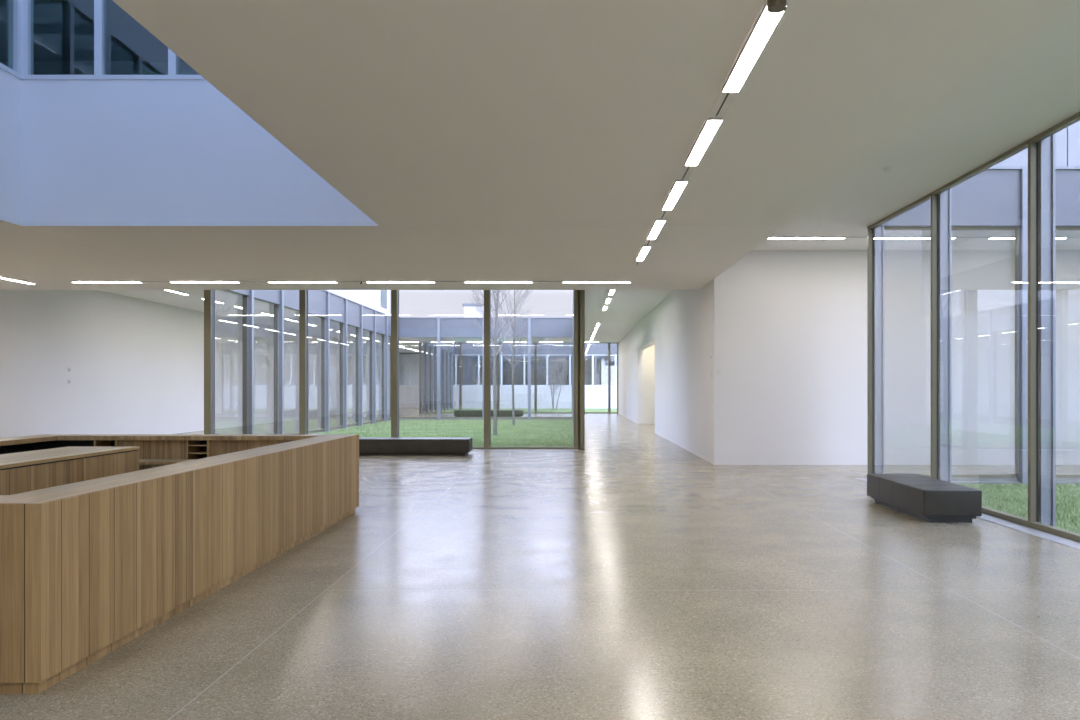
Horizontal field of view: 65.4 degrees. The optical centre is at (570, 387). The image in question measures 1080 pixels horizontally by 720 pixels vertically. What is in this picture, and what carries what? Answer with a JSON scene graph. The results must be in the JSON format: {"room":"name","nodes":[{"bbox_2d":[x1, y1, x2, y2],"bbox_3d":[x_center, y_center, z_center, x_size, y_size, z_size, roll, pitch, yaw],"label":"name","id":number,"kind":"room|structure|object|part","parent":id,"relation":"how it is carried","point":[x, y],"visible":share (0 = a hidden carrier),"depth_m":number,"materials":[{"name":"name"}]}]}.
{"room":"lobby","nodes":[
{"label":"lobby","id":0,"kind":"room"},
{"bbox_2d":[0,0,199,74],"bbox_3d":[-7.325,-4.950,8.675,9.630,3.400,16.250,0,0,0],"label":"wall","id":1,"kind":"structure","parent":0,"point":[63,29],"depth_m":15.59,"materials":[{"name":"glass"}]},
{"bbox_2d":[21,0,205,79],"bbox_3d":[-5.350,-5.300,12.182,5.180,1.700,0.152,0,0,0],"label":"window","id":2,"kind":"structure","parent":1,"relation":"in","point":[100,6],"depth_m":12.11,"materials":[{"name":"white metal"}]},
{"bbox_3d":[-5.350,-4.482,12.182,5.170,0.064,0.152,0,0,0],"label":"sill","id":3,"kind":"part","parent":2,"relation":"part of","materials":[{"name":"white metal"}]},
{"bbox_2d":[0,0,377,227],"bbox_3d":[-5.350,-5.446,6.565,5.680,6.209,11.630,0,0,0],"label":"wall","id":4,"kind":"structure","parent":0,"point":[72,151],"depth_m":12.12,"materials":[{"name":"paint"}]},
{"bbox_2d":[0,0,21,78],"bbox_3d":[-7.992,-5.300,6.562,0.152,1.700,11.135,0,0,0],"label":"window","id":5,"kind":"structure","parent":4,"relation":"in","point":[15,6],"depth_m":12.02,"materials":[{"name":"white metal"}]},
{"bbox_3d":[-7.992,-4.482,6.562,0.152,0.064,11.125,0,0,0],"label":"sill","id":6,"kind":"part","parent":5,"relation":"part of","materials":[{"name":"white metal"}]},
{"bbox_2d":[0,216,378,225],"bbox_3d":[-5.356,-2.361,6.565,5.168,0.049,11.106,0,0,0],"label":"trim","id":7,"kind":"structure","parent":4,"relation":"attached to","point":[1,217],"depth_m":12.11,"materials":[{"name":"white plastic"}]},
{"bbox_2d":[0,290,409,437],"bbox_3d":[-14.430,-0.650,38.000,0.300,5.200,92.000,0,0,0],"label":"wall","id":8,"kind":"structure","parent":0,"point":[136,365],"depth_m":27.35,"materials":[{"name":"paint"}]},
{"bbox_2d":[401,365,404,384],"bbox_3d":[-14.255,-0.150,71.200,0.051,3.600,1.200,0,0,0],"label":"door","id":9,"kind":"structure","parent":8,"relation":"in","point":[402,366],"depth_m":71.20,"materials":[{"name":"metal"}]},
{"bbox_2d":[327,290,388,314],"bbox_3d":[-11.840,-5.600,33.870,3.920,3.900,23.636,0,0,0],"label":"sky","id":10,"kind":"structure","parent":0,"point":[369,298],"depth_m":40.78,"materials":[{"name":"white"}]},
{"bbox_2d":[204,290,390,433],"bbox_3d":[-9.725,-1.025,34.230,0.290,5.550,23.300,0,0,0],"label":"window","id":11,"kind":"structure","parent":10,"relation":"in","point":[247,301],"depth_m":33.18,"materials":[{"name":"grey metal"}]},
{"bbox_3d":[-9.815,1.615,34.230,0.090,0.069,23.140,0,0,0],"label":"rail","id":12,"kind":"part","parent":11,"relation":"part of","materials":[{"name":"brown metal"}]},
{"bbox_2d":[381,290,386,308],"bbox_3d":[-9.873,-5.250,44.300,0.055,2.000,1.400,0,0,0],"label":"window","id":13,"kind":"structure","parent":10,"relation":"in","point":[383,292],"depth_m":44.37,"materials":[{"name":"glass"}]},
{"bbox_2d":[205,290,583,449],"bbox_3d":[-4.725,-1.025,22.615,10.150,5.550,0.290,0,0,0],"label":"window","id":14,"kind":"structure","parent":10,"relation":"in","point":[209,294],"depth_m":22.47,"materials":[{"name":"brown metal"}]},
{"bbox_3d":[-4.725,1.615,22.525,9.990,0.069,0.090,0,0,0],"label":"rail","id":15,"kind":"part","parent":14,"relation":"part of","materials":[{"name":"brown metal"}]},
{"bbox_2d":[323,290,572,317],"bbox_3d":[-4.750,-3.320,34.295,10.500,1.100,23.510,0,0,0],"label":"trim","id":16,"kind":"structure","parent":10,"relation":"attached to","point":[323,290],"depth_m":45.72,"materials":[{"name":"metal"}]},
{"bbox_2d":[399,318,571,418],"bbox_3d":[-4.750,-1.025,45.825,10.060,5.550,0.290,0,0,0],"label":"window","id":17,"kind":"structure","parent":10,"relation":"in","point":[438,319],"depth_m":45.68,"materials":[{"name":"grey metal"}]},
{"bbox_3d":[-4.750,1.615,45.915,9.900,0.069,0.090,0,0,0],"label":"rail","id":18,"kind":"part","parent":17,"relation":"part of","materials":[{"name":"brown metal"}]},
{"bbox_2d":[226,290,571,336],"bbox_3d":[-4.740,-3.285,34.220,10.200,1.030,23.360,0,0,0],"label":"fascia","id":19,"kind":"structure","parent":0,"point":[408,327],"depth_m":45.76,"materials":[{"name":"metal"}]},
{"bbox_2d":[424,343,454,351],"bbox_3d":[-3.215,-3.385,62.325,13.170,0.830,15.350,0,0,0],"label":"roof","id":20,"kind":"structure","parent":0,"point":[435,344],"depth_m":65.25,"materials":[{"name":"metal"}]},
{"bbox_2d":[400,386,616,408],"bbox_3d":[-1.000,0.900,70.200,30.000,2.100,0.400,0,0,0],"label":"wall","id":21,"kind":"structure","parent":0,"point":[596,397],"depth_m":70.00,"materials":[{"name":"white paint"}]},
{"bbox_2d":[422,343,454,411],"bbox_3d":[-9.725,-1.025,62.420,0.290,5.550,15.600,0,0,0],"label":"window","id":22,"kind":"structure","parent":21,"relation":"in","point":[430,352],"depth_m":60.45,"materials":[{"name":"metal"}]},
{"bbox_3d":[-9.800,-0.660,65.315,0.008,4.500,1.790,0,0,0],"label":"pane","id":23,"kind":"part","parent":22,"relation":"part of","materials":[{"name":"clear glass"}]},
{"bbox_3d":[-9.800,-0.660,69.175,0.008,4.500,1.790,0,0,0],"label":"pane","id":24,"kind":"part","parent":22,"relation":"part of","materials":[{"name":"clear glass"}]},
{"bbox_2d":[400,354,616,385],"bbox_3d":[-1.000,-1.480,70.040,30.000,2.660,0.120,0,0,0],"label":"window","id":25,"kind":"structure","parent":21,"relation":"in","point":[410,355],"depth_m":70.00,"materials":[{"name":"white metal"}]},
{"bbox_2d":[400,343,616,353],"bbox_3d":[-1.000,-3.305,70.200,30.000,0.990,0.500,0,0,0],"label":"roof","id":26,"kind":"structure","parent":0,"point":[467,348],"depth_m":69.95,"materials":[{"name":"metal"}]},
{"bbox_2d":[411,356,616,384],"bbox_3d":[-1.000,-0.700,72.800,30.000,4.700,4.800,0,0,0],"label":"wall","id":27,"kind":"structure","parent":0,"point":[469,363],"depth_m":75.01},
{"bbox_2d":[419,343,617,412],"bbox_3d":[-3.395,-1.025,54.675,12.970,5.550,0.290,0,0,0],"label":"window","id":28,"kind":"structure","parent":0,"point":[420,344],"depth_m":54.53,"materials":[{"name":"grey metal"}]},
{"bbox_3d":[-3.380,1.615,54.585,12.840,0.069,0.090,0,0,0],"label":"rail","id":29,"kind":"part","parent":28,"relation":"part of","materials":[{"name":"brown metal"}]},
{"bbox_2d":[0,0,1079,352],"bbox_3d":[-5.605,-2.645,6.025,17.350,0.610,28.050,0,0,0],"label":"ceiling","id":30,"kind":"structure","parent":0,"point":[483,140],"depth_m":7.35,"materials":[{"name":"paint"}]},
{"bbox_2d":[0,276,35,283],"bbox_3d":[-11.970,-2.324,17.935,0.136,0.030,1.486,0,0,0],"label":"recessed light","id":31,"kind":"object","parent":30,"relation":"in","point":[1,277],"visible":1,"depth_m":18.05,"materials":[{"name":"white plastic"}]},
{"bbox_2d":[71,281,168,282],"bbox_3d":[-9.823,-2.324,18.400,2.170,0.030,0.136,0,0,0],"label":"recessed light","id":32,"kind":"object","parent":30,"relation":"in","point":[71,281],"visible":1,"depth_m":18.39,"materials":[{"name":"white plastic"}]},
{"bbox_2d":[73,282,139,282],"bbox_3d":[-10.165,-2.323,18.400,1.470,0.028,0.120,0,0,0],"label":"diffuser","id":33,"kind":"object","parent":32,"relation":"attached to","point":[73,282],"depth_m":18.39,"materials":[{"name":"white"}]},
{"bbox_2d":[166,290,188,294],"bbox_3d":[-12.050,-2.934,25.635,0.136,0.030,1.486,0,0,0],"label":"recessed light","id":34,"kind":"object","parent":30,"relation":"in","point":[166,290],"visible":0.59,"depth_m":25.68,"materials":[{"name":"white plastic"}]},
{"bbox_2d":[169,281,267,282],"bbox_3d":[-7.678,-2.324,18.400,2.170,0.030,0.136,0,0,0],"label":"recessed light","id":35,"kind":"object","parent":30,"relation":"in","point":[169,281],"visible":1,"depth_m":18.39,"materials":[{"name":"white plastic"}]},
{"bbox_2d":[171,282,237,282],"bbox_3d":[-8.020,-2.323,18.400,1.470,0.028,0.120,0,0,0],"label":"diffuser","id":36,"kind":"object","parent":35,"relation":"attached to","point":[171,282],"depth_m":18.39,"materials":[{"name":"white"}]},
{"bbox_2d":[268,281,365,282],"bbox_3d":[-5.533,-2.324,18.400,2.170,0.030,0.136,0,0,0],"label":"recessed light","id":37,"kind":"object","parent":30,"relation":"in","point":[268,281],"visible":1,"depth_m":18.39,"materials":[{"name":"white plastic"}]},
{"bbox_2d":[269,282,335,282],"bbox_3d":[-5.875,-2.323,18.400,1.470,0.028,0.120,0,0,0],"label":"diffuser","id":38,"kind":"object","parent":37,"relation":"attached to","point":[269,282],"depth_m":18.39,"materials":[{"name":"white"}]},
{"bbox_2d":[366,281,463,282],"bbox_3d":[-3.388,-2.324,18.400,2.170,0.030,0.136,0,0,0],"label":"recessed light","id":39,"kind":"object","parent":30,"relation":"in","point":[366,281],"visible":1,"depth_m":18.39,"materials":[{"name":"white plastic"}]},
{"bbox_2d":[367,282,433,282],"bbox_3d":[-3.730,-2.323,18.400,1.470,0.028,0.120,0,0,0],"label":"diffuser","id":40,"kind":"object","parent":39,"relation":"attached to","point":[367,282],"depth_m":18.39,"materials":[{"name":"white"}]},
{"bbox_2d":[464,281,562,282],"bbox_3d":[-1.243,-2.324,18.400,2.170,0.030,0.136,0,0,0],"label":"recessed light","id":41,"kind":"object","parent":30,"relation":"in","point":[464,281],"visible":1,"depth_m":18.39,"materials":[{"name":"white plastic"}]},
{"bbox_2d":[465,282,531,282],"bbox_3d":[-1.585,-2.323,18.400,1.470,0.028,0.120,0,0,0],"label":"diffuser","id":42,"kind":"object","parent":41,"relation":"attached to","point":[465,282],"depth_m":18.39,"materials":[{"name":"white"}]},
{"bbox_2d":[563,281,630,282],"bbox_3d":[0.560,-2.324,18.400,1.486,0.030,0.136,0,0,0],"label":"recessed light","id":43,"kind":"object","parent":30,"relation":"in","point":[563,281],"visible":1,"depth_m":18.36,"materials":[{"name":"white plastic"}]},
{"bbox_2d":[563,282,629,282],"bbox_3d":[0.560,-2.323,18.400,1.470,0.028,0.120,0,0,0],"label":"diffuser","id":44,"kind":"object","parent":43,"relation":"attached to","point":[563,282],"depth_m":18.39,"materials":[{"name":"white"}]},
{"bbox_2d":[633,245,650,264],"bbox_3d":[1.245,-2.324,14.837,0.136,0.030,2.170,0,0,0],"label":"recessed light","id":45,"kind":"object","parent":30,"relation":"in","point":[645,249],"visible":1,"depth_m":14.53,"materials":[{"name":"white plastic"}]},
{"bbox_2d":[636,247,649,260],"bbox_3d":[1.245,-2.323,14.495,0.120,0.028,1.470,0,0,0],"label":"diffuser","id":46,"kind":"object","parent":45,"relation":"attached to","point":[643,252],"depth_m":14.43,"materials":[{"name":"white plastic"}]},
{"bbox_2d":[643,218,665,244],"bbox_3d":[1.245,-2.324,12.667,0.136,0.030,2.170,0,0,0],"label":"recessed light","id":47,"kind":"object","parent":30,"relation":"in","point":[658,224],"visible":1,"depth_m":12.39,"materials":[{"name":"white plastic"}]},
{"bbox_3d":[1.245,-2.334,13.410,0.136,0.010,0.684,0,0,0],"label":"track plate","id":48,"kind":"part","parent":47,"relation":"part of","materials":[{"name":"paint"}]},
{"bbox_2d":[648,221,664,238],"bbox_3d":[1.245,-2.323,12.325,0.120,0.028,1.470,0,0,0],"label":"diffuser","id":49,"kind":"object","parent":47,"relation":"attached to","point":[657,226],"depth_m":12.24,"materials":[{"name":"white plastic"}]},
{"bbox_2d":[657,180,687,218],"bbox_3d":[1.245,-2.324,10.497,0.136,0.030,2.170,0,0,0],"label":"recessed light","id":50,"kind":"object","parent":30,"relation":"in","point":[678,186],"visible":1,"depth_m":10.24,"materials":[{"name":"white plastic"}]},
{"bbox_3d":[1.245,-2.334,11.240,0.136,0.010,0.684,0,0,0],"label":"track plate","id":51,"kind":"part","parent":50,"relation":"part of","materials":[{"name":"paint"}]},
{"bbox_2d":[663,182,686,209],"bbox_3d":[1.245,-2.323,10.155,0.120,0.028,1.470,0,0,0],"label":"diffuser","id":52,"kind":"object","parent":50,"relation":"attached to","point":[677,188],"depth_m":10.07,"materials":[{"name":"white plastic"}]},
{"bbox_2d":[676,117,722,179],"bbox_3d":[1.245,-2.324,8.327,0.136,0.030,2.170,0,0,0],"label":"recessed light","id":53,"kind":"object","parent":30,"relation":"in","point":[711,125],"visible":1,"depth_m":8.03,"materials":[{"name":"white plastic"}]},
{"bbox_3d":[1.245,-2.334,9.070,0.136,0.010,0.684,0,0,0],"label":"track plate","id":54,"kind":"part","parent":53,"relation":"part of","materials":[{"name":"paint"}]},
{"bbox_2d":[685,120,721,165],"bbox_3d":[1.245,-2.323,7.985,0.120,0.028,1.470,0,0,0],"label":"diffuser","id":55,"kind":"object","parent":53,"relation":"attached to","point":[709,129],"depth_m":7.89,"materials":[{"name":"white plastic"}]},
{"bbox_2d":[708,1,787,116],"bbox_3d":[1.245,-2.324,6.157,0.136,0.030,2.170,0,0,0],"label":"recessed light","id":56,"kind":"object","parent":30,"relation":"in","point":[765,24],"visible":0.96,"depth_m":5.89,"materials":[{"name":"white plastic"}]},
{"bbox_3d":[1.245,-2.334,6.900,0.136,0.010,0.684,0,0,0],"label":"track plate","id":57,"kind":"part","parent":56,"relation":"part of","materials":[{"name":"paint"}]},
{"bbox_2d":[723,6,786,91],"bbox_3d":[1.245,-2.323,5.815,0.120,0.028,1.470,0,0,0],"label":"diffuser","id":58,"kind":"object","parent":56,"relation":"attached to","point":[765,24],"depth_m":5.71,"materials":[{"name":"white plastic"}]},
{"bbox_2d":[767,0,785,12],"bbox_3d":[1.200,-2.275,4.900,0.110,0.130,0.110,0,0,0],"label":"spotlight","id":59,"kind":"object","parent":30,"relation":"attached to","point":[773,6],"visible":1,"depth_m":4.87,"materials":[{"name":"metal"}]},
{"bbox_2d":[767,236,866,238],"bbox_3d":[4.937,-2.934,16.400,2.170,0.030,0.136,0,0,0],"label":"recessed light","id":60,"kind":"object","parent":30,"relation":"in","point":[770,237],"visible":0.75,"depth_m":16.33,"materials":[{"name":"white plastic"}]},
{"bbox_2d":[769,238,843,238],"bbox_3d":[4.595,-2.933,16.400,1.470,0.028,0.120,0,0,0],"label":"diffuser","id":61,"kind":"object","parent":60,"relation":"attached to","point":[769,238],"depth_m":16.40,"materials":[{"name":"white plastic"}]},
{"bbox_2d":[883,167,891,171],"bbox_3d":[4.240,-2.928,11.250,0.120,0.045,0.120,0,0,0],"label":"smoke detector","id":62,"kind":"object","parent":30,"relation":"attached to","point":[887,169],"visible":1,"depth_m":11.22,"materials":[{"name":"white plastic"}]},
{"bbox_2d":[884,236,990,238],"bbox_3d":[7.097,-2.934,16.400,2.170,0.030,0.136,0,0,0],"label":"recessed light","id":63,"kind":"object","parent":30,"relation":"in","point":[885,237],"visible":0.77,"depth_m":16.34,"materials":[{"name":"white plastic"}]},
{"bbox_2d":[884,238,954,238],"bbox_3d":[6.755,-2.933,16.400,1.470,0.028,0.120,0,0,0],"label":"diffuser","id":64,"kind":"object","parent":63,"relation":"attached to","point":[884,238],"depth_m":16.40,"materials":[{"name":"white plastic"}]},
{"bbox_3d":[7.840,-2.944,16.400,0.684,0.010,0.136,0,0,0],"label":"track plate","id":65,"kind":"part","parent":63,"relation":"part of","materials":[{"name":"paint"}]},
{"bbox_2d":[988,236,1014,238],"bbox_3d":[8.381,-2.934,16.293,0.557,0.030,0.217,0,0,0],"label":"recessed light","id":66,"kind":"object","parent":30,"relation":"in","point":[1013,237],"depth_m":16.33,"materials":[{"name":"white plastic"}]},
{"bbox_2d":[990,238,1064,238],"bbox_3d":[8.915,-2.933,16.400,1.470,0.028,0.120,0,0,0],"label":"diffuser","id":67,"kind":"object","parent":66,"relation":"attached to","point":[990,238],"depth_m":16.40,"materials":[{"name":"white plastic"}]},
{"bbox_2d":[1056,236,1079,238],"bbox_3d":[9.608,-2.934,16.293,0.508,0.030,0.217,0,0,0],"label":"recessed light","id":68,"kind":"object","parent":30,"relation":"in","point":[1057,237],"depth_m":16.34,"materials":[{"name":"white plastic"}]},
{"bbox_2d":[0,408,1079,719],"bbox_3d":[1.060,1.800,38.000,30.680,0.300,92.000,0,0,0],"label":"floor","id":69,"kind":"structure","parent":0,"point":[631,574],"depth_m":6.29,"materials":[{"name":"concrete"}]},
{"bbox_2d":[0,447,139,494],"bbox_3d":[-5.185,1.150,7.540,0.790,1.000,3.580,0,0,0],"label":"reception counter","id":70,"kind":"object","parent":69,"relation":"on","point":[20,472],"visible":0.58,"depth_m":8.08,"materials":[{"name":"brown wood"}]},
{"bbox_2d":[0,447,139,468],"bbox_3d":[-5.185,0.665,7.540,0.790,0.030,3.580,0,0,0],"label":"island countertop","id":71,"kind":"structure","parent":70,"relation":"on","point":[17,459],"depth_m":8.21,"materials":[{"name":"brown wood"}]},
{"bbox_2d":[0,434,358,693],"bbox_3d":[-4.945,1.135,7.880,4.210,1.030,6.760,0,0,0],"label":"reception desk","id":72,"kind":"object","parent":69,"relation":"on","point":[88,568],"visible":0.91,"depth_m":5.81,"materials":[{"name":"brown wood"}]},
{"bbox_3d":[-4.945,1.101,4.510,4.210,0.958,0.020,0,0,0],"label":"panel","id":73,"kind":"part","parent":72,"relation":"part of","materials":[{"name":"brown wood"}]},
{"bbox_3d":[-5.426,1.127,10.920,0.897,0.905,0.020,0,0,0],"label":"cabinet door","id":74,"kind":"part","parent":72,"relation":"part of","materials":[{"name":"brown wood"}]},
{"bbox_2d":[0,434,356,503],"bbox_3d":[-4.945,0.647,7.880,4.170,0.055,6.720,0,0,0],"label":"countertop","id":75,"kind":"structure","parent":72,"relation":"on","point":[39,496],"depth_m":7.72,"materials":[{"name":"brown wood"}]},
{"bbox_2d":[188,443,206,445],"bbox_3d":[-4.830,0.744,11.050,0.245,0.012,0.380,0,0,0],"label":"shelf","id":76,"kind":"object","parent":72,"relation":"attached to","point":[189,444],"depth_m":10.97,"materials":[{"name":"brown wood"}]},
{"bbox_2d":[188,451,206,453],"bbox_3d":[-4.830,0.844,11.050,0.245,0.012,0.380,0,0,0],"label":"shelf","id":77,"kind":"object","parent":72,"relation":"attached to","point":[189,452],"depth_m":10.91,"materials":[{"name":"brown wood"}]},
{"bbox_3d":[-4.298,1.127,10.920,0.772,0.905,0.020,0,0,0],"label":"cabinet door","id":78,"kind":"part","parent":72,"relation":"part of","materials":[{"name":"brown wood"}]},
{"bbox_3d":[-3.559,1.127,10.880,0.658,0.905,0.020,0,0,0],"label":"cabinet door","id":79,"kind":"part","parent":72,"relation":"part of","materials":[{"name":"brown wood"}]},
{"bbox_2d":[359,437,471,455],"bbox_3d":[-4.410,1.447,20.805,3.860,0.406,0.713,0,0,0],"label":"upholstered bench","id":80,"kind":"object","parent":69,"relation":"on","point":[368,446],"visible":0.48,"depth_m":20.45,"materials":[{"name":"leather"}]},
{"bbox_3d":[-4.410,1.584,20.805,3.740,0.032,0.650,0,0,0],"label":"frame","id":81,"kind":"part","parent":80,"relation":"part of","materials":[{"name":"black"}]},
{"bbox_2d":[454,410,522,416],"bbox_3d":[-4.625,1.447,47.350,3.850,0.406,0.703,0,0,0],"label":"upholstered bench","id":82,"kind":"object","parent":69,"relation":"on","point":[457,413],"visible":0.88,"depth_m":47.00,"materials":[{"name":"leather"}]},
{"bbox_3d":[-4.625,1.584,47.350,3.730,0.032,0.640,0,0,0],"label":"frame","id":83,"kind":"part","parent":82,"relation":"part of","materials":[{"name":"black"}]},
{"bbox_2d":[472,449,577,449],"bbox_3d":[-4.725,1.647,22.345,9.850,0.006,0.250,0,0,0],"label":"trim","id":84,"kind":"structure","parent":69,"relation":"on","point":[472,449],"depth_m":22.45,"materials":[{"name":"metal"}]},
{"bbox_2d":[572,290,584,448],"bbox_3d":[0.225,-1.025,34.230,0.290,5.550,23.300,0,0,0],"label":"window","id":85,"kind":"structure","parent":69,"relation":"on","point":[573,290],"depth_m":27.88,"materials":[{"name":"brown metal"}]},
{"bbox_2d":[867,473,981,522],"bbox_3d":[4.665,1.447,11.250,0.713,0.406,2.000,0,0,0],"label":"upholstered bench","id":86,"kind":"object","parent":69,"relation":"on","point":[932,500],"visible":1,"depth_m":10.51,"materials":[{"name":"leather"}]},
{"bbox_3d":[4.665,1.584,11.250,0.590,0.032,1.940,0,0,0],"label":"frame","id":87,"kind":"part","parent":86,"relation":"part of","materials":[{"name":"black"}]},
{"bbox_2d":[855,478,1079,549],"bbox_3d":[5.295,1.647,3.650,0.230,0.006,23.300,0,0,0],"label":"trim","id":88,"kind":"structure","parent":69,"relation":"on","point":[1067,542],"depth_m":9.66,"materials":[{"name":"metal"}]},
{"bbox_2d":[867,112,1079,542],"bbox_3d":[5.560,-1.110,3.705,0.280,5.720,23.470,0,0,0],"label":"window","id":89,"kind":"structure","parent":69,"relation":"on","point":[1042,147],"depth_m":10.49,"materials":[{"name":"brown metal"}]},
{"bbox_3d":[5.470,-2.924,3.705,0.080,0.047,23.310,0,0,0],"label":"rail","id":90,"kind":"part","parent":89,"relation":"part of","materials":[{"name":"brown metal"}]},
{"bbox_3d":[5.465,1.615,3.705,0.090,0.069,23.310,0,0,0],"label":"rail","id":91,"kind":"part","parent":89,"relation":"part of","materials":[{"name":"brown metal"}]},
{"bbox_2d":[884,168,1079,484],"bbox_3d":[10.945,-1.110,15.325,10.870,5.720,0.290,0,0,0],"label":"window","id":92,"kind":"structure","parent":69,"relation":"on","point":[1021,232],"depth_m":15.31,"materials":[{"name":"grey metal"}]},
{"bbox_3d":[10.940,-2.924,15.410,10.720,0.047,0.080,0,0,0],"label":"rail","id":93,"kind":"part","parent":92,"relation":"part of","materials":[{"name":"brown metal"}]},
{"bbox_3d":[10.940,1.615,15.415,10.720,0.069,0.090,0,0,0],"label":"rail","id":94,"kind":"part","parent":92,"relation":"part of","materials":[{"name":"brown metal"}]},
{"bbox_2d":[644,344,654,423],"bbox_3d":[3.770,-0.800,34.700,0.800,4.900,8.400,0,0,0],"label":"wall","id":95,"kind":"structure","parent":0,"point":[649,353],"depth_m":38.60,"materials":[{"name":"paint"}]},
{"bbox_2d":[618,281,711,463],"bbox_3d":[3.220,-0.650,36.450,0.300,5.200,36.300,0,0,0],"label":"wall","id":96,"kind":"structure","parent":0,"point":[679,327],"depth_m":24.44,"materials":[{"name":"paint"}]},
{"bbox_2d":[320,419,1079,485],"bbox_3d":[3.300,1.800,23.500,26.200,0.300,63.000,0,0,0],"label":"trim","id":97,"kind":"structure","parent":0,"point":[954,480],"depth_m":15.34,"materials":[{"name":"metal"}]},
{"bbox_2d":[712,250,1079,464],"bbox_3d":[9.735,-0.650,18.150,13.330,5.200,0.300,0,0,0],"label":"wall","id":98,"kind":"structure","parent":0,"point":[789,327],"depth_m":18.00,"materials":[{"name":"paint"}]},
{"bbox_2d":[880,169,1079,225],"bbox_3d":[10.965,-3.460,15.300,10.870,1.020,0.080,0,0,0],"label":"roof","id":99,"kind":"structure","parent":0,"point":[991,197],"depth_m":15.26,"materials":[{"name":"metal"}]},
{"bbox_2d":[885,120,1079,222],"bbox_3d":[5.570,-3.460,3.630,0.080,1.020,23.260,0,0,0],"label":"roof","id":100,"kind":"structure","parent":0,"point":[1079,120],"depth_m":11.39,"materials":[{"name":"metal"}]},
{"bbox_2d":[994,121,1079,165],"bbox_3d":[10.950,-5.800,16.925,10.900,3.900,2.550,0,0,0],"label":"wall","id":101,"kind":"structure","parent":0,"point":[1067,139],"depth_m":15.65,"materials":[{"name":"white paint"}]},
{"bbox_2d":[988,166,1079,168],"bbox_3d":[10.915,-3.995,3.800,10.970,0.050,23.600,0,0,0],"label":"trim","id":102,"kind":"structure","parent":101,"relation":"attached to","point":[992,167],"depth_m":15.22,"materials":[{"name":"metal"}]},
{"bbox_3d":[2.100,1.910,62.300,23.800,0.280,15.400,0,0,0],"label":"ground","id":103,"kind":"structure","parent":0,"visible":0},
{"bbox_2d":[441,408,616,411],"bbox_3d":[-1.855,1.708,62.484,15.841,0.135,15.019,0,0,0],"label":"grass","id":104,"kind":"structure","parent":103,"relation":"on","point":[523,409],"depth_m":65.61,"materials":[{"name":"green plant"}]},
{"bbox_2d":[544,348,570,409],"bbox_3d":[-1.182,-0.724,65.832,2.467,5.049,2.373,0,0,-19],"label":"bare tree","id":105,"kind":"object","parent":103,"relation":"on","point":[560,358],"visible":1,"depth_m":65.60,"materials":[{"name":"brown plant"}]},
{"bbox_3d":[10.940,1.910,3.700,10.920,0.280,23.400,0,0,0],"label":"ground","id":106,"kind":"structure","parent":0,"visible":0},
{"bbox_2d":[955,482,1079,533],"bbox_3d":[7.708,1.740,10.862,3.940,0.070,8.838,0,0,0],"label":"grass","id":107,"kind":"structure","parent":106,"relation":"on","point":[1009,498],"depth_m":12.96,"materials":[{"name":"green plant"}]},
{"label":"outside","id":108,"kind":"structure","parent":0,"visible":0},
{"bbox_3d":[-1.000,-3.350,77.200,30.000,0.600,13.600,0,0,0],"label":"roof","id":109,"kind":"structure","parent":108,"visible":0},
{"bbox_2d":[462,303,483,316],"bbox_3d":[-9.250,-5.800,81.500,2.200,4.500,3.300,0,0,0],"label":"rooftop block","id":110,"kind":"object","parent":109,"relation":"on","point":[468,307],"visible":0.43,"depth_m":80.00,"materials":[{"name":"metal"}]},
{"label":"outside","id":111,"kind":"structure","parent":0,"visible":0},
{"bbox_2d":[313,419,573,446],"bbox_3d":[-4.750,1.910,34.220,10.100,0.280,23.360,0,0,0],"label":"ground","id":112,"kind":"structure","parent":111,"point":[466,422],"depth_m":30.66,"materials":[{"name":"green plant"}]},
{"bbox_2d":[466,290,528,435],"bbox_3d":[-2.732,-3.678,30.942,3.771,10.941,4.195,0,0,-28],"label":"bare tree","id":113,"kind":"object","parent":112,"relation":"on","point":[494,303],"visible":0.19,"depth_m":30.92,"materials":[{"name":"brown plant"}]},
{"bbox_2d":[472,290,544,424],"bbox_3d":[-2.785,-3.012,38.501,3.866,9.610,3.087,0,0,9],"label":"bare tree","id":114,"kind":"object","parent":112,"relation":"on","point":[517,292],"visible":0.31,"depth_m":38.49,"materials":[{"name":"brown plant"}]}
]}

